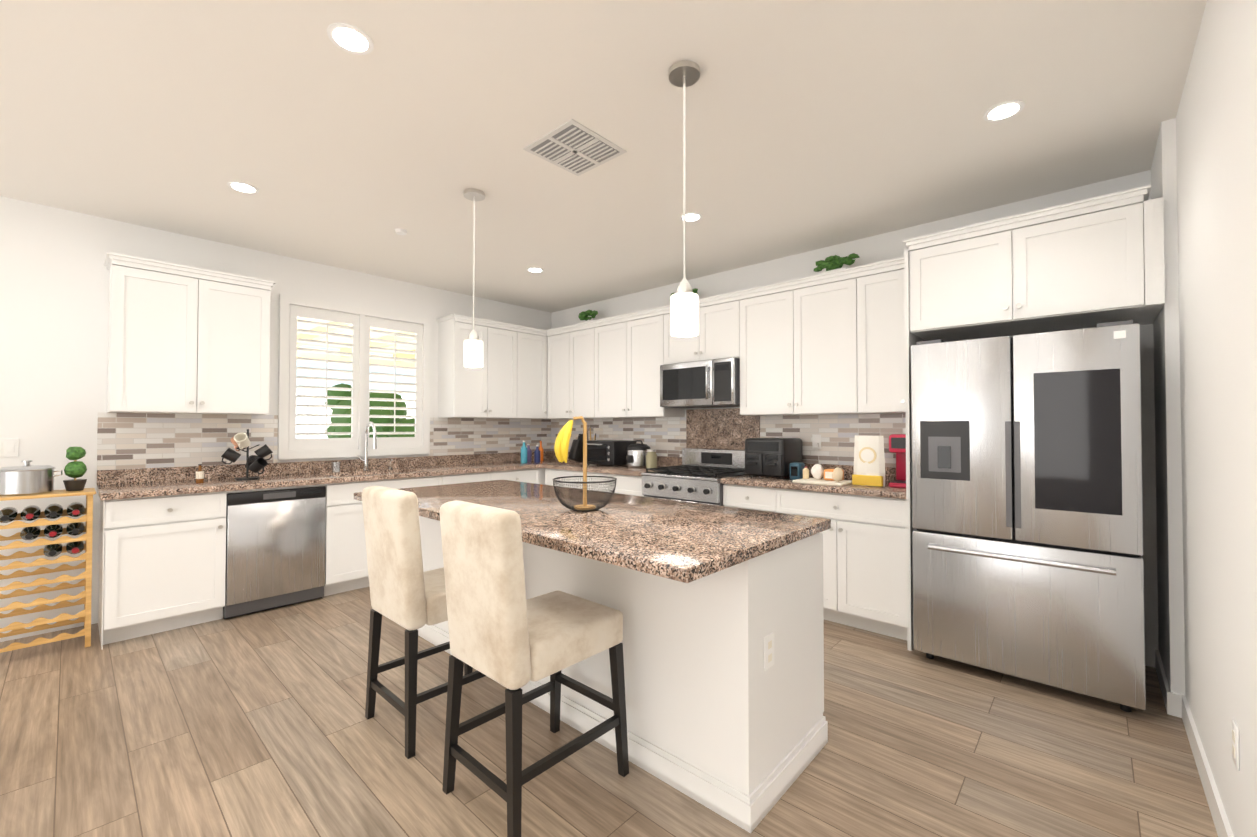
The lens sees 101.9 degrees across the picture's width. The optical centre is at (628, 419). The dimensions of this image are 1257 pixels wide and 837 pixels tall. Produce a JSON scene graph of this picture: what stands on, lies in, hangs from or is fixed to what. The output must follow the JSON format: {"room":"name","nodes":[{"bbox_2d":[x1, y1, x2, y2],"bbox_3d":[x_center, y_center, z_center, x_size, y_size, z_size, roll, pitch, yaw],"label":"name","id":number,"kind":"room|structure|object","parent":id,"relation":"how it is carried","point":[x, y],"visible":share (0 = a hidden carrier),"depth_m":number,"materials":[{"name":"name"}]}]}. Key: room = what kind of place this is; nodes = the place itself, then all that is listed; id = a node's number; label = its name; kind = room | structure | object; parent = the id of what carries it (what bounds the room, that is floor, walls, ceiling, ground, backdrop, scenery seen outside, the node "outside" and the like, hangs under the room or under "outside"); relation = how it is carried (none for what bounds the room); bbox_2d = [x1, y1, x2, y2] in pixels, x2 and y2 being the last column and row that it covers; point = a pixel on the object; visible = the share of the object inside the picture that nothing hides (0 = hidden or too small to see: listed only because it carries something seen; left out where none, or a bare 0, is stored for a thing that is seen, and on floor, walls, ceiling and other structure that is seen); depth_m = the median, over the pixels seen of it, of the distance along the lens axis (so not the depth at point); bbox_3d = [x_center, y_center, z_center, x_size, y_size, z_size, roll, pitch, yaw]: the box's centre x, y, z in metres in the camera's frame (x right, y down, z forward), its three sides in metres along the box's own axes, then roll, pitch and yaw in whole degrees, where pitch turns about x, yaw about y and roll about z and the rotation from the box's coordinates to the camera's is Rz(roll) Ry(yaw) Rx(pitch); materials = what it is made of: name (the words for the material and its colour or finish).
{"room":"kitchen","nodes":[
{"label":"kitchen","id":0,"kind":"room"},
{"bbox_2d":[0,196,550,641],"bbox_3d":[-3.549,-0.003,3.467,0.129,2.710,7.600,-1,-1,42],"label":"wall","id":1,"kind":"structure","parent":0,"point":[54,293],"depth_m":3.40,"materials":[{"name":"white paint"}]},
{"bbox_2d":[0,438,18,456],"bbox_3d":[-3.800,0.170,3.101,0.008,0.116,0.116,-1,-1,42],"label":"switch plate","id":2,"kind":"object","parent":1,"relation":"attached to","point":[9,447],"visible":1,"depth_m":3.11,"materials":[{"name":"white plastic"}]},
{"bbox_2d":[104,252,275,414],"bbox_3d":[-3.093,-0.545,3.627,0.356,1.000,0.891,-1,-1,42],"label":"upper cabinet","id":3,"kind":"object","parent":1,"relation":"attached to","point":[183,339],"visible":1,"depth_m":3.48,"materials":[{"name":"white wood"}]},
{"bbox_2d":[97,451,550,482],"bbox_3d":[-2.235,0.408,4.803,0.020,0.099,3.844,-1,-1,42],"label":"backsplash","id":4,"kind":"structure","parent":1,"relation":"attached to","point":[141,475],"depth_m":4.18,"materials":[{"name":"brown stone"}]},
{"bbox_2d":[277,294,430,459],"bbox_3d":[-2.457,-0.342,4.650,0.156,1.345,1.270,-1,-1,42],"label":"window shutters","id":5,"kind":"object","parent":1,"relation":"attached to","point":[362,320],"visible":0.96,"depth_m":4.57,"materials":[{"name":"white wood"}]},
{"bbox_2d":[437,318,523,417],"bbox_3d":[-1.545,-0.501,5.345,0.328,0.964,0.784,-1,-1,42],"label":"upper cabinet","id":6,"kind":"object","parent":1,"relation":"attached to","point":[508,380],"depth_m":5.18,"materials":[{"name":"white wood"}]},
{"bbox_2d":[504,330,547,418],"bbox_3d":[-1.204,-0.495,5.719,0.328,0.964,0.463,-1,-1,42],"label":"upper cabinet","id":7,"kind":"object","parent":1,"relation":"attached to","point":[535,341],"depth_m":5.67,"materials":[{"name":"white wood"}]},
{"bbox_2d":[0,0,1206,312],"bbox_3d":[-1.581,-1.425,1.695,5.455,0.080,7.840,-1,-1,42],"label":"ceiling","id":8,"kind":"structure","parent":0,"point":[814,124],"depth_m":2.34,"materials":[{"name":"white paint"}]},
{"bbox_2d":[227,181,258,193],"bbox_3d":[-2.261,-1.362,2.992,0.149,0.006,0.149,-1,-1,36],"label":"recessed light","id":9,"kind":"object","parent":8,"relation":"in","point":[243,187],"depth_m":2.98,"materials":[{"name":"white plastic"}]},
{"bbox_2d":[327,22,373,54],"bbox_3d":[-1.008,-1.380,1.850,0.149,0.006,0.149,-1,-1,36],"label":"recessed light","id":10,"kind":"object","parent":8,"relation":"in","point":[349,38],"depth_m":1.84,"materials":[{"name":"white plastic"}]},
{"bbox_2d":[395,228,406,234],"bbox_3d":[-1.630,-1.345,3.651,0.084,0.020,0.084,-1,-1,42],"label":"smoke detector","id":11,"kind":"object","parent":8,"relation":"attached to","point":[398,231],"visible":1,"depth_m":3.63,"materials":[{"name":"white plastic"}]},
{"bbox_2d":[463,188,484,367],"bbox_3d":[-0.928,-0.841,3.058,0.124,1.046,0.124,-1,-1,42],"label":"pendant light","id":12,"kind":"object","parent":8,"relation":"hanging from","point":[473,350],"visible":1,"depth_m":3.02,"materials":[{"name":"white glass"}]},
{"bbox_2d":[527,267,543,272],"bbox_3d":[-0.835,-1.338,4.555,0.149,0.006,0.149,-1,-1,36],"label":"recessed light","id":13,"kind":"object","parent":8,"relation":"in","point":[532,269],"depth_m":4.53,"materials":[{"name":"white plastic"}]},
{"bbox_2d":[523,119,626,175],"bbox_3d":[-0.270,-1.366,2.587,0.370,0.010,0.370,-1,-1,42],"label":"ceiling vent","id":14,"kind":"object","parent":8,"relation":"in","point":[574,147],"visible":1,"depth_m":2.56,"materials":[{"name":"white"}]},
{"bbox_2d":[669,60,699,336],"bbox_3d":[0.221,-0.857,2.010,0.124,1.046,0.124,-1,-1,42],"label":"pendant light","id":15,"kind":"object","parent":8,"relation":"hanging from","point":[684,310],"visible":0.98,"depth_m":1.98,"materials":[{"name":"white glass"}]},
{"bbox_2d":[680,212,701,221],"bbox_3d":[0.418,-1.356,3.413,0.149,0.006,0.149,-1,-1,36],"label":"recessed light","id":16,"kind":"object","parent":8,"relation":"in","point":[690,216],"depth_m":3.41,"materials":[{"name":"white"}]},
{"bbox_2d":[983,100,1024,121],"bbox_3d":[1.671,-1.373,2.270,0.149,0.006,0.149,-1,-1,36],"label":"recessed light","id":17,"kind":"object","parent":8,"relation":"in","point":[1005,110],"depth_m":2.26,"materials":[{"name":"white plastic"}]},
{"bbox_2d":[0,587,1217,836],"bbox_3d":[-1.581,1.365,1.652,5.455,0.080,7.840,-1,-1,42],"label":"floor","id":18,"kind":"structure","parent":0,"point":[254,725],"depth_m":2.03,"materials":[{"name":"brown wood"}]},
{"bbox_2d":[0,488,95,652],"bbox_3d":[-3.435,0.887,2.980,0.310,0.916,0.427,-1,-1,42],"label":"wine rack","id":19,"kind":"object","parent":18,"relation":"on","point":[52,529],"visible":1,"depth_m":2.98,"materials":[{"name":"brown wood"}]},
{"bbox_2d":[0,460,61,495],"bbox_3d":[-3.482,0.331,2.948,0.224,0.191,0.277,-1,-1,42],"label":"stock pot","id":20,"kind":"object","parent":19,"relation":"on","point":[27,478],"visible":1,"depth_m":2.89,"materials":[{"name":"silver metal"}]},
{"bbox_2d":[63,447,86,490],"bbox_3d":[-3.354,0.296,3.089,0.100,0.267,0.100,-1,-1,42],"label":"topiary","id":21,"kind":"object","parent":19,"relation":"on","point":[75,469],"visible":1,"depth_m":3.07,"materials":[{"name":"green plant"}]},
{"bbox_2d":[98,491,228,649],"bbox_3d":[-3.110,0.913,3.402,0.604,0.875,0.574,-1,-1,42],"label":"base cabinet","id":22,"kind":"object","parent":18,"relation":"on","point":[162,549],"depth_m":3.19,"materials":[{"name":"white wood"}]},
{"bbox_2d":[97,459,574,498],"bbox_3d":[-2.006,0.474,4.593,0.640,0.040,3.844,-1,-1,42],"label":"countertop","id":23,"kind":"structure","parent":22,"relation":"on","point":[311,478],"depth_m":3.78,"materials":[{"name":"brown stone"}]},
{"bbox_2d":[196,464,203,482],"bbox_3d":[-2.967,0.372,3.527,0.044,0.130,0.045,-1,-1,42],"label":"bottle","id":24,"kind":"object","parent":23,"relation":"on","point":[199,475],"visible":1,"depth_m":3.52,"materials":[{"name":"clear glass"}]},
{"bbox_2d":[221,429,272,479],"bbox_3d":[-2.825,0.255,3.778,0.292,0.372,0.307,-1,-1,42],"label":"mug tree","id":25,"kind":"object","parent":23,"relation":"on","point":[254,463],"visible":1,"depth_m":3.74,"materials":[{"name":"black plastic"}]},
{"bbox_2d":[331,462,340,471],"bbox_3d":[-2.522,0.408,4.393,0.072,0.085,0.071,-1,-1,42],"label":"cup","id":26,"kind":"object","parent":23,"relation":"on","point":[335,466],"visible":1,"depth_m":4.37,"materials":[{"name":"silver metal"}]},
{"bbox_2d":[357,422,376,469],"bbox_3d":[-2.316,0.234,4.504,0.233,0.437,0.117,-1,-1,42],"label":"faucet","id":27,"kind":"object","parent":23,"relation":"on","point":[366,459],"visible":1,"depth_m":4.57,"materials":[{"name":"silver metal"}]},
{"bbox_2d":[521,441,529,462],"bbox_3d":[-1.143,0.349,5.572,0.072,0.240,0.070,-1,-1,42],"label":"water bottle","id":28,"kind":"object","parent":23,"relation":"on","point":[526,454],"depth_m":5.55,"materials":[{"name":"teal plastic"}]},
{"bbox_2d":[534,444,542,462],"bbox_3d":[-1.003,0.374,5.607,0.068,0.190,0.066,-1,-1,42],"label":"water bottle","id":29,"kind":"object","parent":23,"relation":"on","point":[538,453],"depth_m":5.59,"materials":[{"name":"blue plastic"}]},
{"bbox_2d":[223,486,325,619],"bbox_3d":[-2.701,0.932,3.824,0.582,0.852,0.595,-1,-1,42],"label":"dishwasher","id":30,"kind":"object","parent":18,"relation":"on","point":[275,548],"visible":0.92,"depth_m":3.61,"materials":[{"name":"grey metal"}]},
{"bbox_2d":[301,471,448,595],"bbox_3d":[-2.179,0.929,4.423,0.604,0.875,0.987,-1,-1,42],"label":"base cabinet","id":31,"kind":"object","parent":18,"relation":"on","point":[346,566],"depth_m":3.98,"materials":[{"name":"white wood"}]},
{"bbox_2d":[362,486,485,758],"bbox_3d":[-0.862,0.815,2.327,0.432,1.039,0.556,-1,-1,42],"label":"stool","id":32,"kind":"object","parent":18,"relation":"on","point":[407,593],"visible":0.77,"depth_m":2.09,"materials":[{"name":"beige fabric"}]},
{"bbox_2d":[449,471,496,483],"bbox_3d":[-1.718,0.937,4.929,0.604,0.875,0.617,-1,-1,42],"label":"base cabinet","id":33,"kind":"object","parent":18,"relation":"on","point":[485,475],"depth_m":4.79,"materials":[{"name":"white wood"}]},
{"bbox_2d":[497,467,540,483],"bbox_3d":[-1.372,0.943,5.308,0.604,0.875,0.643,-1,-1,42],"label":"base cabinet","id":34,"kind":"object","parent":18,"relation":"on","point":[534,476],"depth_m":5.20,"materials":[{"name":"white wood"}]},
{"bbox_2d":[439,500,628,836],"bbox_3d":[-0.345,0.808,1.862,0.432,1.039,0.556,-1,-1,42],"label":"stool","id":35,"kind":"object","parent":18,"relation":"on","point":[503,631],"visible":1,"depth_m":1.70,"materials":[{"name":"beige fabric"}]},
{"bbox_2d":[541,467,545,484],"bbox_3d":[-0.959,0.950,5.761,0.604,0.875,0.698,-1,-1,42],"label":"base cabinet","id":36,"kind":"object","parent":18,"relation":"on","point":[542,469],"depth_m":5.41,"materials":[{"name":"white wood"}]},
{"bbox_2d":[542,467,577,488],"bbox_3d":[-0.484,0.944,5.392,0.513,0.875,0.604,-1,-1,42],"label":"base cabinet","id":37,"kind":"object","parent":18,"relation":"on","point":[549,475],"depth_m":5.19,"materials":[{"name":"white wood"}]},
{"bbox_2d":[578,471,643,495],"bbox_3d":[-0.013,0.938,4.962,0.996,0.875,0.604,-1,-1,42],"label":"base cabinet","id":38,"kind":"object","parent":18,"relation":"on","point":[628,481],"depth_m":4.62,"materials":[{"name":"white wood"}]},
{"bbox_2d":[542,463,652,474],"bbox_3d":[-0.173,0.482,5.091,1.395,0.040,0.640,-1,-1,42],"label":"countertop","id":39,"kind":"structure","parent":38,"relation":"on","point":[598,469],"depth_m":4.90,"materials":[{"name":"brown stone"}]},
{"bbox_2d":[568,434,582,462],"bbox_3d":[-0.547,0.308,5.514,0.100,0.311,0.203,-1,-1,42],"label":"knife block","id":40,"kind":"object","parent":39,"relation":"on","point":[576,453],"visible":0.88,"depth_m":5.47,"materials":[{"name":"black wood"}]},
{"bbox_2d":[587,428,595,439],"bbox_3d":[-0.393,0.277,5.431,0.120,0.380,0.118,-1,-1,42],"label":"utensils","id":41,"kind":"object","parent":39,"relation":"on","point":[590,435],"visible":0.1,"depth_m":5.41,"materials":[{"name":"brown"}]},
{"bbox_2d":[587,440,634,466],"bbox_3d":[-0.200,0.338,5.212,0.420,0.250,0.382,-1,-1,42],"label":"toaster oven","id":42,"kind":"object","parent":39,"relation":"on","point":[607,452],"visible":0.71,"depth_m":5.06,"materials":[{"name":"black metal"}]},
{"bbox_2d":[626,440,650,467],"bbox_3d":[0.095,0.328,4.912,0.240,0.261,0.248,-1,-1,42],"label":"rice cooker","id":43,"kind":"object","parent":39,"relation":"on","point":[636,455],"visible":0.88,"depth_m":4.81,"materials":[{"name":"silver metal"}]},
{"bbox_2d":[646,449,656,467],"bbox_3d":[0.210,0.363,4.636,0.104,0.183,0.102,-1,-1,42],"label":"glass jar","id":44,"kind":"object","parent":39,"relation":"on","point":[651,458],"visible":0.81,"depth_m":4.60,"materials":[{"name":"beige glass"}]},
{"bbox_2d":[417,516,829,832],"bbox_3d":[-0.264,0.903,2.673,2.363,0.876,0.646,-1,-1,42],"label":"kitchen island","id":45,"kind":"object","parent":18,"relation":"on","point":[720,608],"depth_m":1.86,"materials":[{"name":"white wood"}]},
{"bbox_2d":[354,480,830,583],"bbox_3d":[-0.387,0.443,2.575,2.416,0.040,1.028,-1,-1,42],"label":"island countertop","id":46,"kind":"structure","parent":45,"relation":"on","point":[682,542],"depth_m":2.00,"materials":[{"name":"brown stone"}]},
{"bbox_2d":[553,416,616,511],"bbox_3d":[-0.203,0.201,2.375,0.300,0.436,0.300,-1,-1,42],"label":"fruit bowl","id":47,"kind":"object","parent":46,"relation":"on","point":[561,446],"visible":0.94,"depth_m":2.34,"materials":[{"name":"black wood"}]},
{"bbox_2d":[641,448,746,505],"bbox_3d":[0.587,0.798,4.313,0.761,1.075,0.715,-1,-1,42],"label":"range","id":48,"kind":"object","parent":18,"relation":"on","point":[696,475],"visible":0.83,"depth_m":4.21,"materials":[{"name":"grey metal"}]},
{"bbox_2d":[721,483,783,512],"bbox_3d":[1.105,0.922,3.942,0.494,0.875,0.604,-1,-1,42],"label":"base cabinet","id":49,"kind":"object","parent":18,"relation":"on","point":[769,499],"depth_m":3.72,"materials":[{"name":"white wood"}]},
{"bbox_2d":[784,491,906,640],"bbox_3d":[1.557,0.915,3.531,0.845,0.875,0.604,-1,-1,42],"label":"base cabinet","id":50,"kind":"object","parent":18,"relation":"on","point":[865,561],"depth_m":3.21,"materials":[{"name":"white wood"}]},
{"bbox_2d":[720,475,905,498],"bbox_3d":[1.384,0.460,3.671,1.280,0.040,0.640,-1,-1,42],"label":"countertop","id":51,"kind":"structure","parent":50,"relation":"on","point":[785,484],"depth_m":3.40,"materials":[{"name":"brown stone"}]},
{"bbox_2d":[745,438,802,478],"bbox_3d":[1.126,0.294,3.984,0.335,0.300,0.390,-1,-1,42],"label":"air fryer","id":52,"kind":"object","parent":51,"relation":"on","point":[770,457],"visible":0.9,"depth_m":3.85,"materials":[{"name":"black plastic"}]},
{"bbox_2d":[790,462,804,479],"bbox_3d":[1.244,0.378,3.759,0.080,0.125,0.102,-1,-1,42],"label":"coffee grinder","id":53,"kind":"object","parent":51,"relation":"on","point":[796,470],"visible":0.77,"depth_m":3.72,"materials":[{"name":"blue plastic"}]},
{"bbox_2d":[792,478,851,485],"bbox_3d":[1.347,0.428,3.523,0.340,0.018,0.250,-1,-1,42],"label":"cutting board","id":54,"kind":"object","parent":51,"relation":"on","point":[824,482],"visible":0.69,"depth_m":3.45,"materials":[{"name":"white"}]},
{"bbox_2d":[803,464,843,481],"bbox_3d":[1.344,0.363,3.516,0.310,0.108,0.206,-1,-1,42],"label":"groceries","id":55,"kind":"object","parent":54,"relation":"on","point":[835,474],"visible":1,"depth_m":3.51,"materials":[{"name":"beige food"}]},
{"bbox_2d":[852,435,884,486],"bbox_3d":[1.592,0.270,3.374,0.199,0.330,0.093,-1,-1,42],"label":"flour bag","id":56,"kind":"object","parent":51,"relation":"on","point":[869,464],"visible":0.98,"depth_m":3.35,"materials":[{"name":"white paper"}]},
{"bbox_2d":[889,434,905,487],"bbox_3d":[1.827,0.265,3.350,0.135,0.340,0.322,-1,-1,42],"label":"coffee maker","id":57,"kind":"object","parent":51,"relation":"on","point":[897,444],"visible":0.54,"depth_m":3.27,"materials":[{"name":"red plastic"}]},
{"bbox_2d":[911,320,1145,711],"bbox_3d":[2.146,0.450,2.789,0.912,1.785,0.778,-1,-1,42],"label":"fridge","id":58,"kind":"object","parent":18,"relation":"on","point":[1027,518],"visible":1,"depth_m":2.49,"materials":[{"name":"grey metal"}]},
{"bbox_2d":[551,170,1157,667],"bbox_3d":[1.015,0.014,4.519,5.455,2.710,0.136,-1,-1,42],"label":"wall","id":59,"kind":"structure","parent":0,"point":[871,250],"depth_m":4.00,"materials":[{"name":"white paint"}]},
{"bbox_2d":[547,321,598,418],"bbox_3d":[-0.504,-0.497,5.619,0.829,0.964,0.328,-1,-1,42],"label":"upper cabinet","id":60,"kind":"object","parent":59,"relation":"attached to","point":[573,353],"depth_m":5.48,"materials":[{"name":"white wood"}]},
{"bbox_2d":[578,310,597,322],"bbox_3d":[-0.444,-1.103,5.518,0.287,0.172,0.125,-1,-1,42],"label":"potted plant","id":61,"kind":"object","parent":60,"relation":"on","point":[583,315],"visible":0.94,"depth_m":5.48,"materials":[{"name":"green plant"}]},
{"bbox_2d":[551,451,681,466],"bbox_3d":[-0.193,0.419,5.530,2.016,0.099,0.020,-1,-1,42],"label":"backsplash","id":62,"kind":"structure","parent":59,"relation":"attached to","point":[662,461],"depth_m":5.01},
{"bbox_2d":[599,309,684,418],"bbox_3d":[0.073,-0.505,5.093,0.967,0.964,0.328,-1,-1,42],"label":"upper cabinet","id":63,"kind":"object","parent":59,"relation":"attached to","point":[630,348],"depth_m":4.91,"materials":[{"name":"white wood"}]},
{"bbox_2d":[670,288,697,295],"bbox_3d":[0.505,-1.110,4.663,0.297,0.160,0.156,-1,-1,42],"label":"potted plant","id":64,"kind":"object","parent":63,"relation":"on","point":[695,290],"visible":0.06,"depth_m":4.58,"materials":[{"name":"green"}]},
{"bbox_2d":[663,293,738,364],"bbox_3d":[0.718,-0.749,4.507,0.781,0.494,0.328,-1,-1,42],"label":"upper cabinet","id":65,"kind":"object","parent":59,"relation":"attached to","point":[718,336],"depth_m":4.32,"materials":[{"name":"white wood"}]},
{"bbox_2d":[660,358,739,408],"bbox_3d":[0.678,-0.302,4.452,0.755,0.384,0.454,-1,-1,42],"label":"over-the-range microwave","id":66,"kind":"object","parent":65,"relation":"attached to","point":[714,383],"visible":0.94,"depth_m":4.28,"materials":[{"name":"grey metal"}]},
{"bbox_2d":[735,269,870,415],"bbox_3d":[1.366,-0.523,3.914,0.971,0.964,0.328,-1,-1,42],"label":"upper cabinet","id":67,"kind":"object","parent":59,"relation":"attached to","point":[830,343],"depth_m":3.75,"materials":[{"name":"white wood"}]},
{"bbox_2d":[814,253,859,273],"bbox_3d":[1.516,-1.130,3.736,0.326,0.171,0.142,-1,-1,42],"label":"potted plant","id":68,"kind":"object","parent":67,"relation":"on","point":[832,263],"visible":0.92,"depth_m":3.71,"materials":[{"name":"green plant"}]},
{"bbox_2d":[812,434,820,448],"bbox_3d":[1.469,0.173,3.994,0.070,0.115,0.036,-1,-1,42],"label":"electrical outlet","id":69,"kind":"object","parent":59,"relation":"attached to","point":[816,441],"visible":1,"depth_m":3.99,"materials":[{"name":"white plastic"}]},
{"bbox_2d":[804,463,896,480],"bbox_3d":[1.593,0.394,3.901,1.280,0.099,0.020,-1,-1,42],"label":"backsplash","id":70,"kind":"structure","parent":59,"relation":"attached to","point":[890,472],"depth_m":3.83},
{"bbox_2d":[867,261,905,413],"bbox_3d":[1.800,-0.529,3.518,0.438,0.964,0.328,-1,-1,42],"label":"upper cabinet","id":71,"kind":"object","parent":59,"relation":"attached to","point":[885,283],"depth_m":3.39,"materials":[{"name":"white wood"}]},
{"bbox_2d":[903,185,1164,650],"bbox_3d":[2.239,0.141,2.878,1.064,2.405,0.666,-1,-1,42],"label":"upper cabinet","id":72,"kind":"object","parent":59,"relation":"attached to","point":[1093,262],"visible":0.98,"depth_m":2.64,"materials":[{"name":"white"}]},
{"bbox_2d":[1151,0,1256,836],"bbox_3d":[0.366,-0.058,-0.102,0.185,2.710,7.600,-1,-1,42],"label":"wall","id":73,"kind":"structure","parent":0,"point":[1204,175],"depth_m":1.67,"materials":[{"name":"white paint"}]},
{"bbox_2d":[1155,649,1233,836],"bbox_3d":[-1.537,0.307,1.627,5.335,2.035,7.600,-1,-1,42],"label":"baseboard","id":74,"kind":"structure","parent":73,"relation":"attached to","point":[1176,704],"depth_m":1.95,"materials":[{"name":"white wood"}]},
{"bbox_2d":[1231,719,1239,770],"bbox_3d":[1.723,0.921,1.447,0.007,0.116,0.072,-1,-1,42],"label":"electrical outlet","id":75,"kind":"object","parent":73,"relation":"attached to","point":[1235,746],"visible":0.98,"depth_m":1.43,"materials":[{"name":"white plastic"}]},
{"label":"outside","id":76,"kind":"structure","parent":0,"visible":0},
{"bbox_2d":[296,317,414,438],"bbox_3d":[-5.330,0.195,8.203,8.870,2.660,15.000,-1,-1,42],"label":"yard","id":77,"kind":"structure","parent":76,"point":[303,410],"depth_m":7.55,"materials":[{"name":"grey"}]}
]}

